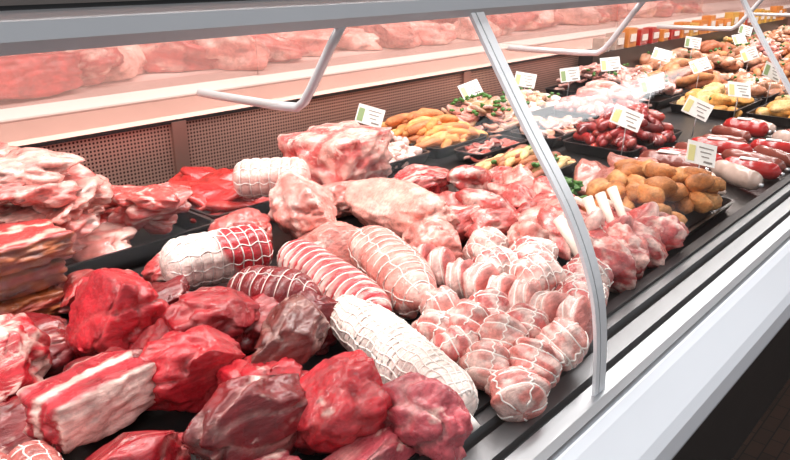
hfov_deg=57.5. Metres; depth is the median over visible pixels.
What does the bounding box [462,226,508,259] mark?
caul-wrapped crepinette
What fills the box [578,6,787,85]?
packaged goods
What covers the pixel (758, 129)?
salami
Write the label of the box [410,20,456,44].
joint
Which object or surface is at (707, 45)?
tray
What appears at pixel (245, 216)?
joint
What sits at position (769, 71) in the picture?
price label
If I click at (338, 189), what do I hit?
joint
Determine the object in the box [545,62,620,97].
tray
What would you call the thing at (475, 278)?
pork noisette
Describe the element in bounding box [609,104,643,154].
price label
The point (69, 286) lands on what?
joint
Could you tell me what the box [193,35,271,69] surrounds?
joint
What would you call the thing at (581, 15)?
joint
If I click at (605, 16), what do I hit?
joint
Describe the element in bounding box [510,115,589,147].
tray
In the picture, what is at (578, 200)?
lamb chop
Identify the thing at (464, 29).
joint
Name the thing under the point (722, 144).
salami
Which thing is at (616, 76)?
tray
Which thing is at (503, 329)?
parcel
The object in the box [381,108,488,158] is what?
tray
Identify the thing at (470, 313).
parcel
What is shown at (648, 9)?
joint
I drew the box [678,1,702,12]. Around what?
joint
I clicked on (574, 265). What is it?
caul-wrapped crepinette
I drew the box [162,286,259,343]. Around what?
joint
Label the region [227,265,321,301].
netted roast
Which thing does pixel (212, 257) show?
netted roast
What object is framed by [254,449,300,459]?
joint
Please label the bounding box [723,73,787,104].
tray
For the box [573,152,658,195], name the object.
ham slice
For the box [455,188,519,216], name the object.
pork cut
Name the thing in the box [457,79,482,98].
price label
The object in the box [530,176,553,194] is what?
pork cut
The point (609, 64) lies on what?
price label
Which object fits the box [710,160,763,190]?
salami
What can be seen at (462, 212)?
pork cut
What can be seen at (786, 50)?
tray
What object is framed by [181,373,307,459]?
joint
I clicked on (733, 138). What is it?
salami
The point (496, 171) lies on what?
pork cut
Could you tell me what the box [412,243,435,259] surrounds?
pork noisette
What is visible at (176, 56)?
joint
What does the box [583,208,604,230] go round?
lamb chop
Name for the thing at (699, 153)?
price label
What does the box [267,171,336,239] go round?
joint
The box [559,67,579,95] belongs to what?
price label
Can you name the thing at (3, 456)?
netted roast
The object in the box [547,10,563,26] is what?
joint
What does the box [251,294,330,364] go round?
joint
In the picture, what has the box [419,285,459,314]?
parcel
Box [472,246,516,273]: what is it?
caul-wrapped crepinette
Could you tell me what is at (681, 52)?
tray
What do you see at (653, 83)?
price label
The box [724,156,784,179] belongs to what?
salami
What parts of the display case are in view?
rail, perforated air panel, mirror door, rail, panel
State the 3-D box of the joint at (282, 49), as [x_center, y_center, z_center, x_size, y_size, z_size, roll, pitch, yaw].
[-0.398,-0.562,2.172,0.234,0.101,0.250,17,26,39]
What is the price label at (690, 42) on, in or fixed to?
in the display case
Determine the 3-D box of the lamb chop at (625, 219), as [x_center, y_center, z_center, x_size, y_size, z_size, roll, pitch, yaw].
[0.343,-0.007,1.168,0.082,0.072,0.071,17,26,39]
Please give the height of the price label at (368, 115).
0.105 m
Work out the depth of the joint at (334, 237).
1.13 m
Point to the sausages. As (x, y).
(720, 193)
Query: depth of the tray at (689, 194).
1.31 m
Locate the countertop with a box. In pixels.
[0,0,789,121]
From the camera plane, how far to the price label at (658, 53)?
2.83 m
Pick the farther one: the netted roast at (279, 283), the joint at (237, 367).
the netted roast at (279, 283)
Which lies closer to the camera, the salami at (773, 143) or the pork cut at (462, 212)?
the pork cut at (462, 212)
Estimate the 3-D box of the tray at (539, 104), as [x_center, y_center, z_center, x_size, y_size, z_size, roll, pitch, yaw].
[0.421,-0.425,2.347,0.211,0.074,0.300,17,26,39]
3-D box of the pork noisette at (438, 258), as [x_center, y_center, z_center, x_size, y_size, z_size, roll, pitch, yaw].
[0.068,0.057,1.033,0.044,0.066,0.074,6,21,16]
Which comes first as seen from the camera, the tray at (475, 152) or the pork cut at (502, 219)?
the pork cut at (502, 219)
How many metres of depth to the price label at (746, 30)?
3.65 m
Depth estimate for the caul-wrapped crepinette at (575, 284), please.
0.93 m
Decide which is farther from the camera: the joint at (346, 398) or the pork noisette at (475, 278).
the pork noisette at (475, 278)
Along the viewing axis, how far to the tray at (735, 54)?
3.14 m
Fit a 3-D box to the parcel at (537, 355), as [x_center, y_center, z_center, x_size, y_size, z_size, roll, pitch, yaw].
[0.153,0.146,0.793,0.065,0.060,0.060,17,26,39]
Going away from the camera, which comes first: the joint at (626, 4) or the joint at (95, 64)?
the joint at (95, 64)
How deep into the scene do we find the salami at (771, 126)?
1.99 m
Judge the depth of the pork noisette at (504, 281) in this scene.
0.94 m
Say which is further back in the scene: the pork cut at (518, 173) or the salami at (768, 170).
the salami at (768, 170)
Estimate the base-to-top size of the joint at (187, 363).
0.080 m
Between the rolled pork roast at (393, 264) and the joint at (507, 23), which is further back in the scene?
the joint at (507, 23)
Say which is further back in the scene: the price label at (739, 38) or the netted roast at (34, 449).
the price label at (739, 38)
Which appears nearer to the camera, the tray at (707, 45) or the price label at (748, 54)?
the price label at (748, 54)
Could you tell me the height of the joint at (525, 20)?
0.095 m
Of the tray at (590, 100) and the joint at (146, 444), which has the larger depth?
the tray at (590, 100)
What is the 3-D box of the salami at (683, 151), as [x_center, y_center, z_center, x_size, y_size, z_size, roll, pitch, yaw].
[0.685,-0.167,1.683,0.173,0.045,0.046,10,23,26]
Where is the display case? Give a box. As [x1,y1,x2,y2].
[0,0,789,459]
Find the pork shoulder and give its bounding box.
[343,177,459,237]
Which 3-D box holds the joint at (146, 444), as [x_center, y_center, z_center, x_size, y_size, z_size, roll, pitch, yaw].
[-0.236,0.208,0.624,0.096,0.075,0.111,2,20,5]
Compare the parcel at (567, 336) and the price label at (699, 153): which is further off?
the price label at (699, 153)
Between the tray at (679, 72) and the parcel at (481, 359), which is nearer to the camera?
the parcel at (481, 359)
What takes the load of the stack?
on the display case
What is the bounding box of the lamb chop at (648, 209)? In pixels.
[608,199,658,221]
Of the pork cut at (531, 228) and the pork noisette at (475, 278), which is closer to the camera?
the pork noisette at (475, 278)
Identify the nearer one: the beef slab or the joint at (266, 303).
the joint at (266, 303)
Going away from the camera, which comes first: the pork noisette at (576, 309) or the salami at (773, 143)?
the pork noisette at (576, 309)
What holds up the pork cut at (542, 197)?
on the display case
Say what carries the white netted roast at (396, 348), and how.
on the display case
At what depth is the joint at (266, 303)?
0.87 m
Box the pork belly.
[16,349,155,453]
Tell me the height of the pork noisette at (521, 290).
0.065 m
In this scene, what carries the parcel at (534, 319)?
on the display case
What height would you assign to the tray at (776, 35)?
0.094 m
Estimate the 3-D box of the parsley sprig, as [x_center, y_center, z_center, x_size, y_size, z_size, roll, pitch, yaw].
[0.357,-0.089,1.463,0.053,0.037,0.051,-13,24,-32]
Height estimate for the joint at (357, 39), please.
0.067 m
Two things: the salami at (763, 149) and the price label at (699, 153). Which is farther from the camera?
the salami at (763, 149)
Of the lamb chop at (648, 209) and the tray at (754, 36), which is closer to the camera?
the lamb chop at (648, 209)
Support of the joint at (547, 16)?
on the display case
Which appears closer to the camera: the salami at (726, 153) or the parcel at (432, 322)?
the parcel at (432, 322)
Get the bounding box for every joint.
[0,313,51,402]
[0,394,55,454]
[18,312,74,379]
[58,267,107,313]
[60,347,142,373]
[62,45,146,81]
[65,268,168,359]
[69,47,123,86]
[85,430,190,459]
[129,318,168,348]
[138,40,218,72]
[138,325,245,412]
[141,251,165,283]
[151,274,189,304]
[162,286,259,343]
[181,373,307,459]
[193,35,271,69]
[208,207,272,245]
[215,354,308,386]
[240,293,278,353]
[248,33,308,62]
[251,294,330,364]
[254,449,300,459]
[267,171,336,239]
[276,27,348,55]
[294,349,392,455]
[296,221,359,264]
[297,290,337,355]
[322,180,355,218]
[323,426,414,459]
[336,28,382,50]
[356,22,420,47]
[381,371,472,459]
[394,164,450,193]
[401,218,462,258]
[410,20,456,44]
[441,23,455,30]
[453,17,501,39]
[485,13,516,35]
[509,12,542,30]
[531,9,556,28]
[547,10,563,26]
[557,6,601,24]
[596,4,627,20]
[597,9,610,22]
[620,3,627,17]
[627,1,656,17]
[653,0,674,16]
[665,0,683,12]
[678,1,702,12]
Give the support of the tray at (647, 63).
on the display case
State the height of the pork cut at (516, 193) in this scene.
0.067 m
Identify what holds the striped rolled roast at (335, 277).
on the display case
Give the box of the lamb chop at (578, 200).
[574,196,617,217]
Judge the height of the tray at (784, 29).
0.107 m
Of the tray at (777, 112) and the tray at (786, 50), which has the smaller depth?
the tray at (777, 112)
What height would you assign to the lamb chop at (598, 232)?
0.064 m
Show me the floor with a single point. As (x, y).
(769, 439)
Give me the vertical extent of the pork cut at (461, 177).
0.069 m
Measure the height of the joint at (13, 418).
0.051 m
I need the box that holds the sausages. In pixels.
[681,166,725,195]
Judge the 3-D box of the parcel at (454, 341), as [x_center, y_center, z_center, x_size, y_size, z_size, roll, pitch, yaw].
[0.071,0.137,0.832,0.059,0.054,0.055,-8,22,-20]
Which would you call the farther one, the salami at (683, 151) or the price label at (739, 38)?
the price label at (739, 38)
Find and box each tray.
[0,142,214,286]
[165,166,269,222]
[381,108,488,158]
[388,131,429,171]
[441,92,546,138]
[454,135,527,163]
[471,144,578,177]
[500,87,560,116]
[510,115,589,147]
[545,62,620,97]
[553,80,646,120]
[563,102,682,158]
[578,158,734,237]
[602,63,651,82]
[619,71,688,109]
[635,51,677,71]
[647,58,726,94]
[669,82,762,118]
[671,47,707,59]
[692,48,745,80]
[693,40,735,56]
[722,36,750,46]
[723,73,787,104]
[727,43,767,71]
[736,33,776,46]
[746,53,789,84]
[747,36,788,61]
[747,95,789,126]
[763,30,786,43]
[777,25,789,37]
[781,41,789,57]
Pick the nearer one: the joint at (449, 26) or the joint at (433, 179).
the joint at (433, 179)
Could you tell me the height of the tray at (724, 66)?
0.132 m
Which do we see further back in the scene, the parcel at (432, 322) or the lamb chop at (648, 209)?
the lamb chop at (648, 209)
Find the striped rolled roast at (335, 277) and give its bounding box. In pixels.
[277,239,391,311]
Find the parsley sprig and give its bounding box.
[564,177,583,195]
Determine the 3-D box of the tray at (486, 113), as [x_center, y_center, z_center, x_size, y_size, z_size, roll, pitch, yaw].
[0.260,-0.344,2.083,0.278,0.103,0.287,17,26,39]
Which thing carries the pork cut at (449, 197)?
on the display case
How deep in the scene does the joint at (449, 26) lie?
2.73 m
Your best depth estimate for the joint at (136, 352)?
0.77 m
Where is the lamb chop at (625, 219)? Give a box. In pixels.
[584,207,633,227]
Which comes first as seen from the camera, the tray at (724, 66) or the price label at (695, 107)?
the price label at (695, 107)
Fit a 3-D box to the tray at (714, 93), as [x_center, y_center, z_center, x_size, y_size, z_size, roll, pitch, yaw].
[1.056,-0.436,2.360,0.227,0.086,0.308,17,26,39]
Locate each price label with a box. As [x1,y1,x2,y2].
[355,103,384,126]
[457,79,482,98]
[515,71,536,89]
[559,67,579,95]
[600,56,620,80]
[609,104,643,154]
[639,73,664,106]
[651,47,672,65]
[681,95,713,136]
[684,36,701,58]
[685,139,716,167]
[688,56,711,88]
[728,81,750,116]
[731,34,746,44]
[738,24,752,36]
[740,46,758,71]
[762,61,782,103]
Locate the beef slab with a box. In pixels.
[0,51,83,100]
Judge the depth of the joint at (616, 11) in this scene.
3.69 m
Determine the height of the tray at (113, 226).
0.191 m
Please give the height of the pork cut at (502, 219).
0.065 m
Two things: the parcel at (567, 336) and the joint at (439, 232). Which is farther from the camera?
the joint at (439, 232)
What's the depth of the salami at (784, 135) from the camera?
1.85 m
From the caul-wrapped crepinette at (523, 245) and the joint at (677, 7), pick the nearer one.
the caul-wrapped crepinette at (523, 245)
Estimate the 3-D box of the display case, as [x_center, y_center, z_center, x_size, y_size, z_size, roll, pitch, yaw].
[1.341,-0.538,3.244,1.861,1.470,8.410,17,26,39]
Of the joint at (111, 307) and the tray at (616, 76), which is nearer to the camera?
the joint at (111, 307)
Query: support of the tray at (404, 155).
on the display case
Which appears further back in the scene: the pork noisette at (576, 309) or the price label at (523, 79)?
the price label at (523, 79)
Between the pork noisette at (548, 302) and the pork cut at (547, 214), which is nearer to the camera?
the pork noisette at (548, 302)
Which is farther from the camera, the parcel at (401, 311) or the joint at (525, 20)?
the joint at (525, 20)
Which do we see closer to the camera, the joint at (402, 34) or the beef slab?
the beef slab
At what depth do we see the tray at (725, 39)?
3.74 m
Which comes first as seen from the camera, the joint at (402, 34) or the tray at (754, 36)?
the joint at (402, 34)
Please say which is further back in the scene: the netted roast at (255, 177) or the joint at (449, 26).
the joint at (449, 26)
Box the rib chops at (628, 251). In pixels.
[553,186,688,293]
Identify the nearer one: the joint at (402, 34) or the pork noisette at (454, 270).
the pork noisette at (454, 270)
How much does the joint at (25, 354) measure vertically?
0.094 m
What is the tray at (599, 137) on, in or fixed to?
on the display case
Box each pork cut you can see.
[436,191,462,204]
[446,165,492,190]
[447,204,480,242]
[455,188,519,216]
[463,208,517,238]
[487,181,535,208]
[490,166,512,182]
[499,164,534,187]
[506,220,548,247]
[517,192,580,213]
[517,199,577,222]
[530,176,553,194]
[537,204,573,261]
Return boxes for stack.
[0,218,76,315]
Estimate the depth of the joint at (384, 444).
0.65 m
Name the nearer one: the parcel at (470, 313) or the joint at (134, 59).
the parcel at (470, 313)
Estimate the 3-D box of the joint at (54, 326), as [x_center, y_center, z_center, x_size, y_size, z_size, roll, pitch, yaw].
[-0.432,0.134,0.858,0.154,0.052,0.110,17,26,39]
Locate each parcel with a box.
[391,299,418,318]
[411,308,450,341]
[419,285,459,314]
[432,325,479,365]
[446,298,491,331]
[459,340,509,390]
[468,287,509,313]
[476,314,528,348]
[485,366,550,421]
[505,303,549,337]
[508,337,565,387]
[535,317,589,370]
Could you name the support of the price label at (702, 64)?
in the display case
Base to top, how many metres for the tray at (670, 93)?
0.105 m
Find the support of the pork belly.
on the display case
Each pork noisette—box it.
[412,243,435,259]
[426,246,455,287]
[445,257,473,298]
[462,261,499,298]
[486,272,516,295]
[508,278,541,307]
[528,290,569,322]
[556,295,592,344]
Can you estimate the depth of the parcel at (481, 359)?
0.77 m
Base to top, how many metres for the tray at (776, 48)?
0.138 m
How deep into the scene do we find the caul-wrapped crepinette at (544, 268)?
0.97 m
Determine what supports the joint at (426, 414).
on the display case
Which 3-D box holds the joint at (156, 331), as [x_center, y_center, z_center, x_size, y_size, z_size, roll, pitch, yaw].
[-0.254,0.138,0.818,0.102,0.072,0.090,17,26,39]
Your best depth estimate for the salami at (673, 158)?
1.62 m
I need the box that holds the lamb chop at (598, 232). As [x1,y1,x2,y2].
[558,215,608,255]
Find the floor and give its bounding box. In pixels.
[732,378,789,459]
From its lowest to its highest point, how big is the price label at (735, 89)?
0.112 m
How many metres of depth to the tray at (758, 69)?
2.75 m
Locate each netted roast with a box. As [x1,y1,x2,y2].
[0,452,10,459]
[8,440,62,459]
[159,224,272,289]
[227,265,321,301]
[232,157,310,197]
[330,295,479,433]
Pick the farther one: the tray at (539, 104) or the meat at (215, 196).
the tray at (539, 104)
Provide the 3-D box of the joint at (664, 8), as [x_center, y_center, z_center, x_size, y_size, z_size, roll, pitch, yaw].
[1.440,-1.252,4.048,0.238,0.101,0.214,17,26,39]
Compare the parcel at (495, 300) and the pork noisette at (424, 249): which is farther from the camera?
the pork noisette at (424, 249)
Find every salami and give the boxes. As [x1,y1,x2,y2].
[635,149,708,170]
[658,147,722,169]
[672,142,717,153]
[691,137,755,153]
[702,134,747,143]
[709,125,752,141]
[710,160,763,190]
[718,148,789,171]
[720,117,771,137]
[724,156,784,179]
[749,138,789,152]
[752,118,776,134]
[753,145,789,167]
[770,130,789,141]
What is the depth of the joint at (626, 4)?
3.94 m
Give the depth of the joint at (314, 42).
2.28 m
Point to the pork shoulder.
(393, 204)
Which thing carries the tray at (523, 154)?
on the display case
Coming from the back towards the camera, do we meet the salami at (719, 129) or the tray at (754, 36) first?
the tray at (754, 36)
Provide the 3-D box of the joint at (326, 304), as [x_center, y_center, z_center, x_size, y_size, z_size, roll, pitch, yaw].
[-0.111,0.108,0.903,0.098,0.069,0.096,17,26,39]
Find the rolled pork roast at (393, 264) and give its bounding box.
[348,225,436,311]
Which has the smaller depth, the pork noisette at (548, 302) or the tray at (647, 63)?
the pork noisette at (548, 302)
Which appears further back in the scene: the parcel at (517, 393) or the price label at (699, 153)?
the price label at (699, 153)
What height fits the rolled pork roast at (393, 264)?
0.081 m
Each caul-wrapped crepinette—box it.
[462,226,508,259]
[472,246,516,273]
[508,252,566,290]
[509,236,558,259]
[554,272,608,305]
[562,253,613,287]
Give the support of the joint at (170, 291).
in the display case
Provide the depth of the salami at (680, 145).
1.78 m
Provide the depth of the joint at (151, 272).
1.05 m
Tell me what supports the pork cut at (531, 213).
on the display case
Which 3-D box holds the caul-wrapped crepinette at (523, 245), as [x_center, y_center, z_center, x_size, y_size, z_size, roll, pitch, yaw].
[0.202,0.045,1.060,0.076,0.069,0.075,3,20,9]
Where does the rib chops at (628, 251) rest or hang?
on the display case

